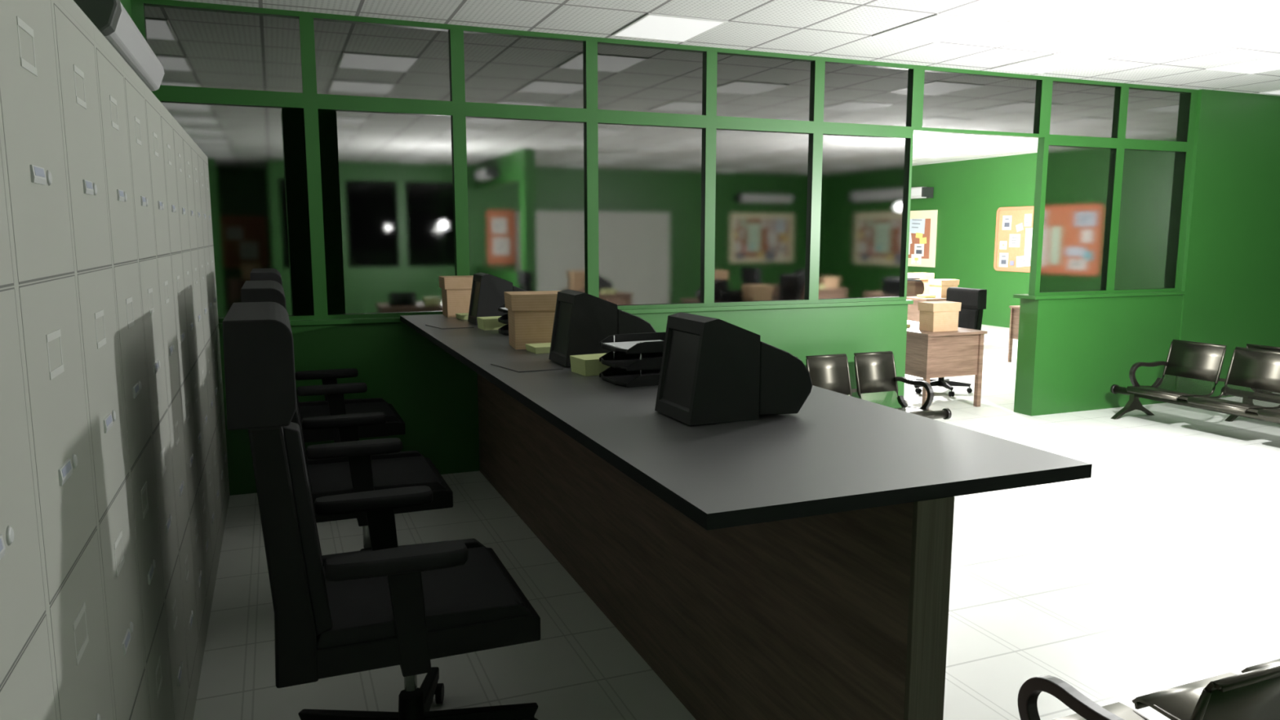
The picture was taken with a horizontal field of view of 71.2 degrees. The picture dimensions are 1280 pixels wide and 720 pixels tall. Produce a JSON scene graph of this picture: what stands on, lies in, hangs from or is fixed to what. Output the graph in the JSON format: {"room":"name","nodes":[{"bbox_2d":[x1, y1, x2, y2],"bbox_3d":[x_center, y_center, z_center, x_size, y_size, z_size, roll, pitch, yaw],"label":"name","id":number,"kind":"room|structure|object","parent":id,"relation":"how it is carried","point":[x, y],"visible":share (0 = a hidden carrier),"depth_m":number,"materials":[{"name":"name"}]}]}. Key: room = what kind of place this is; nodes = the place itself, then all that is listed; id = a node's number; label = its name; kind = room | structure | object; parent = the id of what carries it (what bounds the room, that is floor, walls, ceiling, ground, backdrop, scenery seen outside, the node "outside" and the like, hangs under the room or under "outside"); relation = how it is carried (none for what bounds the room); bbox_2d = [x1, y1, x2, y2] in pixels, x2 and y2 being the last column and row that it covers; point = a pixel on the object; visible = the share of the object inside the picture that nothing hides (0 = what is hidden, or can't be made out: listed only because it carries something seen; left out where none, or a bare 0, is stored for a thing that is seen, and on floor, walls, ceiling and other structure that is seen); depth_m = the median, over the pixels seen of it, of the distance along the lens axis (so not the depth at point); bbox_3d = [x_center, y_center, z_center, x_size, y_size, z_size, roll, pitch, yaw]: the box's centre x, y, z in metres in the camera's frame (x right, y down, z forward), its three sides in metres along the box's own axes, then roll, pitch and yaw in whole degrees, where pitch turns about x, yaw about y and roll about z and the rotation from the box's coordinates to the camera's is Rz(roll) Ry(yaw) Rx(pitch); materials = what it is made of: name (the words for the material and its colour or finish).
{"room":"office reception area","nodes":[
{"label":"office reception area","id":0,"kind":"room"},
{"bbox_2d":[120,0,132,19],"bbox_3d":[-1.185,0.011,0.952,0.150,2.910,9.200,-3,9,-22],"label":"wall","id":1,"kind":"structure","parent":0,"point":[126,4],"depth_m":4.88,"materials":[{"name":"green paint"}]},
{"bbox_2d":[73,0,164,91],"bbox_3d":[-2.019,-1.168,3.397,0.252,0.179,1.340,-3,9,-22],"label":"air conditioner","id":2,"kind":"object","parent":1,"relation":"attached to","point":[110,17],"visible":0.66,"depth_m":3.09,"materials":[{"name":"grey plastic"}]},
{"bbox_2d":[218,304,907,495],"bbox_3d":[-0.372,0.186,6.416,5.415,1.035,0.206,-3,9,-22],"label":"wall","id":3,"kind":"structure","parent":0,"point":[434,393],"depth_m":5.93,"materials":[{"name":"green paint"}]},
{"bbox_2d":[142,3,302,93],"bbox_3d":[-2.415,-1.809,5.215,0.821,0.442,0.008,-3,9,-22],"label":"window","id":4,"kind":"structure","parent":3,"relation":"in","point":[196,47],"depth_m":5.21,"materials":[{"name":"clear glass"}]},
{"bbox_2d":[160,101,314,318],"bbox_3d":[-2.416,-0.880,5.346,0.821,1.258,0.008,-3,9,-22],"label":"window","id":5,"kind":"structure","parent":3,"relation":"in","point":[256,155],"depth_m":5.37,"materials":[{"name":"clear glass"}]},
{"bbox_2d":[313,17,452,101],"bbox_3d":[-1.583,-1.855,5.550,0.815,0.442,0.008,-3,9,-22],"label":"window","id":6,"kind":"structure","parent":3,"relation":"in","point":[353,58],"depth_m":5.54,"materials":[{"name":"clear glass"}]},
{"bbox_2d":[317,108,457,315],"bbox_3d":[-1.584,-0.927,5.681,0.815,1.258,0.008,-3,9,-22],"label":"window","id":7,"kind":"structure","parent":3,"relation":"in","point":[388,183],"depth_m":5.67,"materials":[{"name":"clear glass"}]},
{"bbox_2d":[463,31,586,108],"bbox_3d":[-0.747,-1.903,5.887,0.823,0.442,0.008,-3,9,-22],"label":"window","id":8,"kind":"structure","parent":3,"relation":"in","point":[500,68],"depth_m":5.88,"materials":[{"name":"clear glass"}]},
{"bbox_2d":[465,115,587,293],"bbox_3d":[-0.747,-0.974,6.018,0.823,1.258,0.008,-3,9,-22],"label":"window","id":9,"kind":"structure","parent":3,"relation":"in","point":[526,179],"depth_m":6.00,"materials":[{"name":"clear glass"}]},
{"bbox_2d":[217,299,913,328],"bbox_3d":[-0.356,-0.343,6.350,5.450,0.031,0.260,-3,9,-22],"label":"trim","id":10,"kind":"structure","parent":3,"relation":"attached to","point":[394,319],"depth_m":6.53,"materials":[{"name":"green paint"}]},
{"bbox_2d":[598,122,705,306],"bbox_3d":[0.089,-1.021,6.355,0.821,1.258,0.008,-3,9,-22],"label":"window","id":11,"kind":"structure","parent":3,"relation":"in","point":[651,179],"depth_m":6.35,"materials":[{"name":"clear glass"}]},
{"bbox_2d":[597,42,706,115],"bbox_3d":[0.090,-1.950,6.224,0.821,0.442,0.008,-3,9,-22],"label":"window","id":12,"kind":"structure","parent":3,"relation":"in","point":[631,77],"depth_m":6.21,"materials":[{"name":"clear glass"}]},
{"bbox_2d":[130,0,1198,323],"bbox_3d":[1.126,-1.347,6.762,8.607,1.844,0.070,-3,9,-22],"label":"window frame","id":13,"kind":"structure","parent":3,"relation":"attached to","point":[308,100],"depth_m":6.23,"materials":[{"name":"green paint"}]},
{"bbox_2d":[714,128,813,302],"bbox_3d":[0.926,-1.068,6.692,0.820,1.258,0.008,-3,9,-22],"label":"window","id":14,"kind":"structure","parent":3,"relation":"in","point":[764,179],"depth_m":6.68,"materials":[{"name":"clear glass"}]},
{"bbox_2d":[716,52,814,121],"bbox_3d":[0.927,-1.997,6.561,0.820,0.442,0.008,-3,9,-22],"label":"window","id":15,"kind":"structure","parent":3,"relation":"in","point":[755,86],"depth_m":6.55,"materials":[{"name":"clear glass"}]},
{"bbox_2d":[818,133,910,299],"bbox_3d":[1.763,-1.115,7.029,0.818,1.258,0.008,-3,9,-22],"label":"window","id":16,"kind":"structure","parent":3,"relation":"in","point":[864,188],"depth_m":7.02,"materials":[{"name":"clear glass"}]},
{"bbox_2d":[823,61,913,126],"bbox_3d":[1.764,-2.044,6.898,0.818,0.442,0.008,-3,9,-22],"label":"window","id":17,"kind":"structure","parent":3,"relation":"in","point":[858,94],"depth_m":6.89,"materials":[{"name":"clear glass"}]},
{"bbox_2d":[175,0,1279,165],"bbox_3d":[0.924,-2.732,9.607,14.600,0.100,24.200,-3,9,-22],"label":"ceiling","id":18,"kind":"structure","parent":0,"point":[832,28],"depth_m":5.67,"materials":[{"name":"tile"}]},
{"bbox_2d":[611,13,728,42],"bbox_3d":[0.180,-2.133,5.755,0.538,0.008,0.640,-3,9,-22],"label":"recessed light","id":19,"kind":"object","parent":18,"relation":"in","point":[653,26],"visible":1,"depth_m":5.73,"materials":[{"name":"white plastic"}]},
{"bbox_2d":[912,154,959,158],"bbox_3d":[5.004,-3.469,15.223,0.538,0.008,0.640,-3,9,-22],"label":"recessed light","id":20,"kind":"object","parent":18,"relation":"in","point":[929,156],"visible":0.83,"depth_m":15.21,"materials":[{"name":"grey plastic"}]},
{"bbox_2d":[871,13,1006,43],"bbox_3d":[1.916,-2.134,5.770,0.538,0.008,0.640,-3,9,-22],"label":"recessed light","id":21,"kind":"object","parent":18,"relation":"in","point":[937,28],"visible":1,"depth_m":5.73,"materials":[{"name":"grey plastic"}]},
{"bbox_2d":[913,138,964,145],"bbox_3d":[4.232,-3.135,12.860,0.538,0.008,0.640,-3,9,-22],"label":"recessed light","id":22,"kind":"object","parent":18,"relation":"in","point":[934,141],"visible":0.83,"depth_m":12.79,"materials":[{"name":"grey plastic"}]},
{"bbox_2d":[913,139,959,144],"bbox_3d":[4.232,-3.136,12.859,0.508,0.006,0.610,-3,9,-22],"label":"diffuser","id":23,"kind":"object","parent":22,"relation":"attached to","point":[928,141],"depth_m":12.79,"materials":[{"name":"grey plastic"}]},
{"bbox_2d":[961,146,1017,152],"bbox_3d":[5.486,-3.303,14.049,0.538,0.008,0.640,-3,9,-22],"label":"recessed light","id":24,"kind":"object","parent":18,"relation":"in","point":[990,148],"visible":1,"depth_m":14.02,"materials":[{"name":"grey plastic"}]},
{"bbox_2d":[967,147,1015,151],"bbox_3d":[5.486,-3.304,14.049,0.508,0.006,0.610,-3,9,-22],"label":"diffuser","id":25,"kind":"object","parent":24,"relation":"attached to","point":[984,149],"depth_m":14.02,"materials":[{"name":"grey plastic"}]},
{"bbox_2d":[1022,141,1037,144],"bbox_3d":[5.968,-3.136,12.875,0.538,0.008,0.640,-3,9,-22],"label":"recessed light","id":26,"kind":"object","parent":18,"relation":"in","point":[1030,143],"visible":0.21,"depth_m":13.01,"materials":[{"name":"grey"}]},
{"bbox_2d":[990,53,1107,74],"bbox_3d":[3.170,-2.301,6.959,0.538,0.008,0.640,-3,9,-22],"label":"recessed light","id":27,"kind":"object","parent":18,"relation":"in","point":[1053,62],"visible":1,"depth_m":6.94,"materials":[{"name":"grey plastic"}]},
{"bbox_2d":[1205,55,1279,74],"bbox_3d":[4.906,-2.302,6.974,0.538,0.008,0.640,-3,9,-22],"label":"recessed light","id":28,"kind":"object","parent":18,"relation":"in","point":[1272,64],"visible":1,"depth_m":7.07,"materials":[{"name":"grey plastic"}]},
{"bbox_2d":[1259,89,1279,94],"bbox_3d":[6.160,-2.470,8.164,0.538,0.008,0.640,-3,9,-22],"label":"recessed light","id":29,"kind":"object","parent":18,"relation":"in","point":[1276,91],"visible":1,"depth_m":8.33,"materials":[{"name":"grey plastic"}]},
{"bbox_2d":[1265,90,1279,94],"bbox_3d":[6.160,-2.471,8.163,0.508,0.006,0.610,-3,9,-22],"label":"diffuser","id":30,"kind":"object","parent":29,"relation":"attached to","point":[1273,92],"depth_m":8.33,"materials":[{"name":"grey plastic"}]},
{"bbox_2d":[192,324,1279,719],"bbox_3d":[0.922,0.249,10.028,14.600,0.100,24.200,-3,9,-22],"label":"floor","id":31,"kind":"structure","parent":0,"point":[1158,569],"depth_m":4.11,"materials":[{"name":"tile"}]},
{"bbox_2d":[0,120,58,719],"bbox_3d":[-0.929,0.436,1.054,0.330,2.041,0.404,-3,9,-22],"label":"locker","id":32,"kind":"object","parent":31,"relation":"on","point":[27,678],"visible":1,"depth_m":1.18,"materials":[{"name":"metal"}]},
{"bbox_2d":[0,0,115,719],"bbox_3d":[-1.081,0.383,1.425,0.330,2.041,0.404,-3,9,-22],"label":"locker","id":33,"kind":"object","parent":31,"relation":"on","point":[31,113],"visible":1,"depth_m":1.41,"materials":[{"name":"metal"}]},
{"bbox_2d":[52,0,150,719],"bbox_3d":[-1.233,0.331,1.795,0.330,2.041,0.404,-3,9,-22],"label":"locker","id":34,"kind":"object","parent":31,"relation":"on","point":[73,30],"visible":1,"depth_m":1.79,"materials":[{"name":"metal"}]},
{"bbox_2d":[93,23,173,719],"bbox_3d":[-1.385,0.278,2.166,0.330,2.041,0.404,-3,9,-22],"label":"locker","id":35,"kind":"object","parent":31,"relation":"on","point":[109,64],"visible":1,"depth_m":2.17,"materials":[{"name":"metal"}]},
{"bbox_2d":[122,57,191,719],"bbox_3d":[-1.538,0.226,2.536,0.330,2.041,0.404,-3,9,-22],"label":"locker","id":36,"kind":"object","parent":31,"relation":"on","point":[134,85],"visible":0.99,"depth_m":2.56,"materials":[{"name":"metal"}]},
{"bbox_2d":[143,83,200,719],"bbox_3d":[-1.690,0.173,2.907,0.330,2.041,0.404,-3,9,-22],"label":"locker","id":37,"kind":"object","parent":31,"relation":"on","point":[152,102],"visible":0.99,"depth_m":2.94,"materials":[{"name":"metal"}]},
{"bbox_2d":[159,101,208,669],"bbox_3d":[-1.842,0.121,3.277,0.330,2.041,0.404,-3,9,-22],"label":"locker","id":38,"kind":"object","parent":31,"relation":"on","point":[166,117],"visible":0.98,"depth_m":3.31,"materials":[{"name":"metal"}]},
{"bbox_2d":[172,115,213,624],"bbox_3d":[-1.994,0.068,3.648,0.330,2.041,0.404,-3,9,-22],"label":"locker","id":39,"kind":"object","parent":31,"relation":"on","point":[177,128],"visible":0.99,"depth_m":3.69,"materials":[{"name":"metal"}]},
{"bbox_2d":[182,127,218,590],"bbox_3d":[-2.146,0.016,4.018,0.330,2.041,0.404,-3,9,-22],"label":"locker","id":40,"kind":"object","parent":31,"relation":"on","point":[186,138],"visible":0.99,"depth_m":4.06,"materials":[{"name":"metal"}]},
{"bbox_2d":[190,137,222,559],"bbox_3d":[-2.298,-0.037,4.389,0.330,2.041,0.404,-3,9,-22],"label":"locker","id":41,"kind":"object","parent":31,"relation":"on","point":[193,145],"visible":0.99,"depth_m":4.43,"materials":[{"name":"metal"}]},
{"bbox_2d":[196,144,226,535],"bbox_3d":[-2.450,-0.089,4.760,0.330,2.041,0.404,-3,9,-22],"label":"locker","id":42,"kind":"object","parent":31,"relation":"on","point":[200,155],"visible":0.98,"depth_m":4.80,"materials":[{"name":"metal"}]},
{"bbox_2d":[202,151,229,510],"bbox_3d":[-2.603,-0.142,5.130,0.330,2.041,0.404,-3,9,-22],"label":"locker","id":43,"kind":"object","parent":31,"relation":"on","point":[205,157],"visible":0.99,"depth_m":5.17,"materials":[{"name":"metal"}]},
{"bbox_2d":[249,268,404,442],"bbox_3d":[-1.750,0.179,5.163,0.838,1.398,0.782,-3,9,-22],"label":"office chair","id":44,"kind":"object","parent":31,"relation":"on","point":[335,403],"visible":0.26,"depth_m":5.00,"materials":[{"name":"fabric"}]},
{"bbox_2d":[295,386,301,419],"bbox_3d":[-1.985,0.032,5.047,0.095,0.546,0.576,-3,9,-22],"label":"cushion","id":45,"kind":"object","parent":44,"relation":"on","point":[297,392],"depth_m":4.83,"materials":[{"name":"fabric"}]},
{"bbox_2d":[298,397,399,428],"bbox_3d":[-1.721,0.301,5.194,0.568,0.047,0.584,-3,9,-22],"label":"seat cushion","id":46,"kind":"object","parent":44,"relation":"on","point":[313,408],"depth_m":5.27,"materials":[{"name":"fabric"}]},
{"bbox_2d":[240,280,453,550],"bbox_3d":[-1.198,0.369,3.819,0.838,1.398,0.782,-3,9,-22],"label":"office chair","id":47,"kind":"object","parent":31,"relation":"on","point":[351,464],"visible":0.3,"depth_m":3.68,"materials":[{"name":"fabric"}]},
{"bbox_2d":[296,397,311,491],"bbox_3d":[-1.434,0.223,3.704,0.095,0.546,0.576,-3,9,-22],"label":"cushion","id":48,"kind":"object","parent":47,"relation":"on","point":[305,421],"depth_m":3.90,"materials":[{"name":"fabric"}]},
{"bbox_2d":[306,450,446,502],"bbox_3d":[-1.169,0.491,3.850,0.568,0.047,0.584,-3,9,-22],"label":"seat cushion","id":49,"kind":"object","parent":47,"relation":"on","point":[331,476],"depth_m":3.83,"materials":[{"name":"fabric"}]},
{"bbox_2d":[222,302,540,719],"bbox_3d":[-0.701,0.541,2.608,0.838,1.398,0.782,-3,9,-22],"label":"office chair","id":50,"kind":"object","parent":31,"relation":"on","point":[388,604],"visible":1,"depth_m":2.31,"materials":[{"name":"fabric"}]},
{"bbox_2d":[282,408,332,635],"bbox_3d":[-0.936,0.394,2.493,0.095,0.546,0.576,-3,9,-22],"label":"cushion","id":51,"kind":"object","parent":50,"relation":"on","point":[307,592],"depth_m":2.22,"materials":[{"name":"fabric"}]},
{"bbox_2d":[316,537,531,648],"bbox_3d":[-0.672,0.663,2.640,0.568,0.047,0.584,-3,9,-22],"label":"seat cushion","id":52,"kind":"object","parent":50,"relation":"on","point":[479,594],"depth_m":2.47,"materials":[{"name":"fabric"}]},
{"bbox_2d":[400,314,1092,719],"bbox_3d":[-0.255,0.510,3.969,0.979,1.079,4.436,-3,9,-22],"label":"reception desk","id":53,"kind":"object","parent":31,"relation":"on","point":[780,566],"depth_m":2.37,"materials":[{"name":"grey laminate"}]},
{"bbox_2d":[425,322,474,328],"bbox_3d":[-1.079,-0.192,5.058,0.230,0.004,0.265,-3,9,-22],"label":"desk pad","id":54,"kind":"object","parent":53,"relation":"on","point":[448,326],"visible":1,"depth_m":5.04,"materials":[{"name":"grey laminate"}]},
{"bbox_2d":[438,275,473,317],"bbox_3d":[-1.113,-0.410,5.719,0.306,0.250,0.224,-3,9,-21],"label":"box","id":55,"kind":"object","parent":53,"relation":"on","point":[456,291],"visible":0.5,"depth_m":5.60,"materials":[{"name":"cardboard"}]},
{"bbox_2d":[455,312,468,319],"bbox_3d":[-1.046,-0.271,5.527,0.159,0.030,0.130,-4,9,-25],"label":"block","id":56,"kind":"object","parent":53,"relation":"on","point":[464,316],"visible":0.48,"depth_m":5.46,"materials":[{"name":"yellow paper"}]},
{"bbox_2d":[476,315,506,330],"bbox_3d":[-0.805,-0.204,4.937,0.160,0.062,0.140,-4,9,-25],"label":"block","id":57,"kind":"object","parent":53,"relation":"on","point":[486,323],"visible":0.56,"depth_m":4.87,"materials":[{"name":"yellow paper"}]},
{"bbox_2d":[467,272,527,324],"bbox_3d":[-0.793,-0.365,5.257,0.404,0.292,0.228,-3,9,-22],"label":"monitor","id":58,"kind":"object","parent":53,"relation":"on","point":[487,293],"visible":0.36,"depth_m":5.13,"materials":[{"name":"grey plastic"}]},
{"bbox_2d":[497,303,508,335],"bbox_3d":[-0.575,-0.222,4.740,0.330,0.154,0.256,-3,9,-22],"label":"tray stack","id":59,"kind":"object","parent":53,"relation":"on","point":[504,319],"visible":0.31,"depth_m":4.78,"materials":[{"name":"black plastic"}]},
{"bbox_2d":[497,303,507,313],"bbox_3d":[-0.575,-0.280,4.732,0.330,0.038,0.256,-3,9,-22],"label":"tray","id":60,"kind":"object","parent":59,"relation":"on","point":[503,305],"depth_m":4.69,"materials":[{"name":"black plastic"}]},
{"bbox_2d":[497,313,508,324],"bbox_3d":[-0.575,-0.222,4.740,0.330,0.038,0.256,-3,9,-22],"label":"tray","id":61,"kind":"object","parent":59,"relation":"on","point":[504,319],"depth_m":4.80,"materials":[{"name":"black plastic"}]},
{"bbox_2d":[497,324,508,335],"bbox_3d":[-0.575,-0.165,4.748,0.330,0.038,0.256,-3,9,-22],"label":"tray","id":62,"kind":"object","parent":59,"relation":"on","point":[504,330],"depth_m":4.81,"materials":[{"name":"black plastic"}]},
{"bbox_2d":[490,360,563,372],"bbox_3d":[-0.450,0.025,3.526,0.230,0.004,0.265,-3,9,-22],"label":"desk pad","id":63,"kind":"object","parent":53,"relation":"on","point":[540,365],"visible":1,"depth_m":3.52,"materials":[{"name":"grey laminate"}]},
{"bbox_2d":[504,290,560,349],"bbox_3d":[-0.461,-0.189,4.159,0.306,0.250,0.224,-2,8,-16],"label":"box","id":64,"kind":"object","parent":53,"relation":"on","point":[531,314],"visible":0.55,"depth_m":4.05,"materials":[{"name":"cardboard"}]},
{"bbox_2d":[524,342,551,354],"bbox_3d":[-0.415,-0.054,3.990,0.159,0.030,0.140,-4,9,-25],"label":"block","id":65,"kind":"object","parent":53,"relation":"on","point":[539,348],"visible":0.51,"depth_m":3.92,"materials":[{"name":"yellow paper"}]},
{"bbox_2d":[569,353,610,376],"bbox_3d":[-0.164,0.017,3.378,0.160,0.062,0.140,-4,9,-28],"label":"block","id":66,"kind":"object","parent":53,"relation":"on","point":[586,365],"visible":0.6,"depth_m":3.31,"materials":[{"name":"yellow paper"}]},
{"bbox_2d":[548,288,656,366],"bbox_3d":[-0.148,-0.139,3.662,0.404,0.292,0.228,-3,9,-22],"label":"monitor","id":67,"kind":"object","parent":53,"relation":"on","point":[582,320],"visible":0.59,"depth_m":3.54,"materials":[{"name":"grey plastic"}]},
{"bbox_2d":[599,332,665,387],"bbox_3d":[0.040,-0.006,3.215,0.330,0.154,0.256,-4,9,-24],"label":"tray stack","id":68,"kind":"object","parent":53,"relation":"on","point":[639,365],"visible":0.69,"depth_m":3.18,"materials":[{"name":"black plastic"}]},
{"bbox_2d":[599,367,660,387],"bbox_3d":[0.040,0.051,3.223,0.330,0.038,0.256,-4,9,-24],"label":"tray","id":69,"kind":"object","parent":68,"relation":"on","point":[641,378],"depth_m":3.20,"materials":[{"name":"black plastic"}]},
{"bbox_2d":[599,351,662,370],"bbox_3d":[0.040,-0.006,3.215,0.330,0.038,0.256,-4,9,-24],"label":"tray","id":70,"kind":"object","parent":68,"relation":"on","point":[646,361],"depth_m":3.19,"materials":[{"name":"black plastic"}]},
{"bbox_2d":[599,332,665,354],"bbox_3d":[0.040,-0.064,3.207,0.330,0.038,0.256,-4,9,-24],"label":"tray","id":71,"kind":"object","parent":68,"relation":"on","point":[640,348],"depth_m":3.22,"materials":[{"name":"black plastic"}]},
{"bbox_2d":[603,339,663,349],"bbox_3d":[0.013,-0.052,3.196,0.230,0.006,0.210,-4,9,-24],"label":"paper sheets","id":72,"kind":"object","parent":68,"relation":"in","point":[626,345],"visible":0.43,"depth_m":3.21,"materials":[{"name":"white paper"}]},
{"bbox_2d":[654,311,812,425],"bbox_3d":[0.274,0.012,2.596,0.404,0.292,0.228,-4,9,-24],"label":"monitor","id":73,"kind":"object","parent":53,"relation":"on","point":[713,371],"visible":1,"depth_m":2.50,"materials":[{"name":"grey plastic"}]},
{"bbox_2d":[400,314,1092,530],"bbox_3d":[-0.252,-0.008,3.889,0.979,0.032,4.417,-3,9,-22],"label":"countertop","id":74,"kind":"structure","parent":53,"relation":"on","point":[840,452],"depth_m":2.18,"materials":[{"name":"grey laminate"}]},
{"bbox_2d":[795,351,951,419],"bbox_3d":[1.312,0.348,6.506,2.323,0.690,0.544,-3,9,-22],"label":"bench","id":75,"kind":"object","parent":31,"relation":"on","point":[875,371],"visible":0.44,"depth_m":6.84,"materials":[{"name":"grey metal"}]},
{"bbox_2d":[906,296,946,321],"bbox_3d":[3.989,-0.600,13.151,0.680,0.710,1.450,-3,9,-22],"label":"wooden desk","id":76,"kind":"object","parent":31,"relation":"on","point":[913,313],"visible":0.15,"depth_m":12.58,"materials":[{"name":"brown wood"}]},
{"bbox_2d":[906,277,924,296],"bbox_3d":[3.837,-1.067,13.001,0.435,0.256,0.440,-3,9,-22],"label":"monitor","id":77,"kind":"object","parent":76,"relation":"on","point":[914,287],"visible":0.27,"depth_m":12.81,"materials":[{"name":"black plastic"}]},
{"bbox_2d":[907,272,934,294],"bbox_3d":[4.171,-1.136,13.292,0.275,0.312,0.269,-3,9,-22],"label":"box","id":78,"kind":"object","parent":76,"relation":"on","point":[924,277],"visible":0.57,"depth_m":13.19,"materials":[{"name":"cardboard"}]},
{"bbox_2d":[916,294,935,297],"bbox_3d":[4.016,-0.891,12.533,0.199,0.040,0.160,-3,9,-22],"label":"block","id":79,"kind":"object","parent":76,"relation":"on","point":[918,295],"visible":1,"depth_m":12.49,"materials":[{"name":"yellow paper"}]},
{"bbox_2d":[928,279,959,297],"bbox_3d":[4.296,-1.014,12.652,0.321,0.250,0.269,-3,9,-22],"label":"box","id":80,"kind":"object","parent":76,"relation":"on","point":[939,287],"visible":0.86,"depth_m":12.54,"materials":[{"name":"cardboard"}]},
{"bbox_2d":[905,320,987,409],"bbox_3d":[2.619,0.009,8.837,0.680,0.710,1.450,-3,9,-22],"label":"wooden desk","id":81,"kind":"object","parent":31,"relation":"on","point":[959,353],"visible":0.45,"depth_m":8.20,"materials":[{"name":"brown wood"}]},
{"bbox_2d":[918,301,961,332],"bbox_3d":[2.775,-0.406,8.298,0.321,0.262,0.213,-3,9,-22],"label":"box","id":82,"kind":"object","parent":81,"relation":"on","point":[934,316],"visible":1,"depth_m":8.22,"materials":[{"name":"cardboard"}]},
{"bbox_2d":[914,287,986,396],"bbox_3d":[3.091,-0.197,9.091,0.629,1.048,0.587,-3,9,-22],"label":"office chair","id":83,"kind":"object","parent":31,"relation":"on","point":[973,301],"visible":0.39,"depth_m":9.04,"materials":[{"name":"fabric"}]},
{"bbox_2d":[957,307,977,329],"bbox_3d":[3.267,-0.327,9.143,0.071,0.410,0.432,-3,9,-22],"label":"cushion","id":84,"kind":"object","parent":83,"relation":"on","point":[967,317],"depth_m":9.03,"materials":[{"name":"fabric"}]},
{"bbox_2d":[1007,305,1020,362],"bbox_3d":[5.343,-0.341,11.324,1.450,0.710,0.340,-3,9,-22],"label":"wooden desk","id":85,"kind":"object","parent":31,"relation":"on","point":[1015,309],"visible":0.17,"depth_m":11.16,"materials":[{"name":"brown wood"}]},
{"bbox_2d":[1017,658,1279,719],"bbox_3d":[1.891,0.923,2.442,2.433,0.690,0.544,-3,9,-22],"label":"bench","id":86,"kind":"object","parent":31,"relation":"on","point":[1253,694],"visible":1,"depth_m":2.11,"materials":[{"name":"grey metal"}]},
{"bbox_2d":[1110,339,1279,423],"bbox_3d":[4.811,0.314,6.761,0.544,0.690,2.808,-3,9,-22],"label":"bench","id":87,"kind":"object","parent":31,"relation":"on","point":[1254,368],"visible":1,"depth_m":7.35,"materials":[{"name":"grey metal"}]},
{"bbox_2d":[1221,343,1279,422],"bbox_3d":[5.727,0.329,6.659,0.544,0.690,2.808,-3,9,-22],"label":"bench","id":88,"kind":"object","parent":31,"relation":"on","point":[1231,418],"visible":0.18,"depth_m":7.61,"materials":[{"name":"grey metal"}]},
{"bbox_2d":[907,152,1037,328],"bbox_3d":[7.593,-1.599,12.370,0.200,2.910,23.650,-3,9,-22],"label":"wall","id":89,"kind":"structure","parent":0,"point":[968,195],"depth_m":15.92,"materials":[{"name":"green paint"}]},
{"bbox_2d":[911,186,933,199],"bbox_3d":[5.002,-3.320,17.958,0.232,0.210,2.360,-3,9,-22],"label":"air conditioner","id":90,"kind":"object","parent":89,"relation":"attached to","point":[917,193],"visible":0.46,"depth_m":16.92,"materials":[{"name":"grey plastic"}]},
{"bbox_2d":[907,209,937,267],"bbox_3d":[5.111,-2.460,18.092,0.031,1.080,2.580,-3,9,-22],"label":"notice board","id":91,"kind":"object","parent":89,"relation":"attached to","point":[922,224],"visible":0.34,"depth_m":17.23,"materials":[{"name":"brown paper"}]},
{"bbox_2d":[993,206,1034,272],"bbox_3d":[6.578,-1.957,14.524,0.027,1.085,2.160,-3,9,-22],"label":"notice board","id":92,"kind":"object","parent":89,"relation":"attached to","point":[1014,224],"visible":0.47,"depth_m":15.13,"materials":[{"name":"orange"}]},
{"bbox_2d":[1013,88,1279,416],"bbox_3d":[5.976,-1.099,8.833,5.488,2.910,0.221,-3,9,-22],"label":"wall","id":93,"kind":"structure","parent":0,"point":[1231,277],"depth_m":8.41,"materials":[{"name":"green paint"}]},
{"bbox_2d":[922,70,1041,133],"bbox_3d":[2.809,-2.103,7.319,1.225,0.442,0.008,-3,9,-22],"label":"window","id":94,"kind":"structure","parent":93,"relation":"in","point":[951,100],"depth_m":7.30,"materials":[{"name":"clear glass"}]},
{"bbox_2d":[1040,145,1116,292],"bbox_3d":[3.853,-1.233,7.871,0.799,1.258,0.008,-3,9,-22],"label":"window","id":95,"kind":"structure","parent":93,"relation":"in","point":[1079,190],"depth_m":7.86,"materials":[{"name":"clear glass"}]},
{"bbox_2d":[1049,80,1120,137],"bbox_3d":[3.853,-2.162,7.739,0.799,0.442,0.008,-3,9,-22],"label":"window","id":96,"kind":"structure","parent":93,"relation":"in","point":[1078,109],"depth_m":7.73,"materials":[{"name":"clear glass"}]},
{"bbox_2d":[1013,290,1185,299],"bbox_3d":[4.233,-0.602,8.198,1.857,0.031,0.260,-3,9,-22],"label":"trim","id":97,"kind":"structure","parent":93,"relation":"on","point":[1177,292],"depth_m":8.00,"materials":[{"name":"green paint"}]},
{"bbox_2d":[1114,148,1186,289],"bbox_3d":[4.676,-1.280,8.202,0.793,1.258,0.008,-3,9,-22],"label":"window","id":98,"kind":"structure","parent":93,"relation":"in","point":[1153,183],"depth_m":8.20,"materials":[{"name":"clear glass"}]},
{"bbox_2d":[1125,87,1191,142],"bbox_3d":[4.677,-2.208,8.071,0.793,0.442,0.008,-3,9,-22],"label":"window","id":99,"kind":"structure","parent":93,"relation":"in","point":[1152,114],"depth_m":8.07,"materials":[{"name":"clear glass"}]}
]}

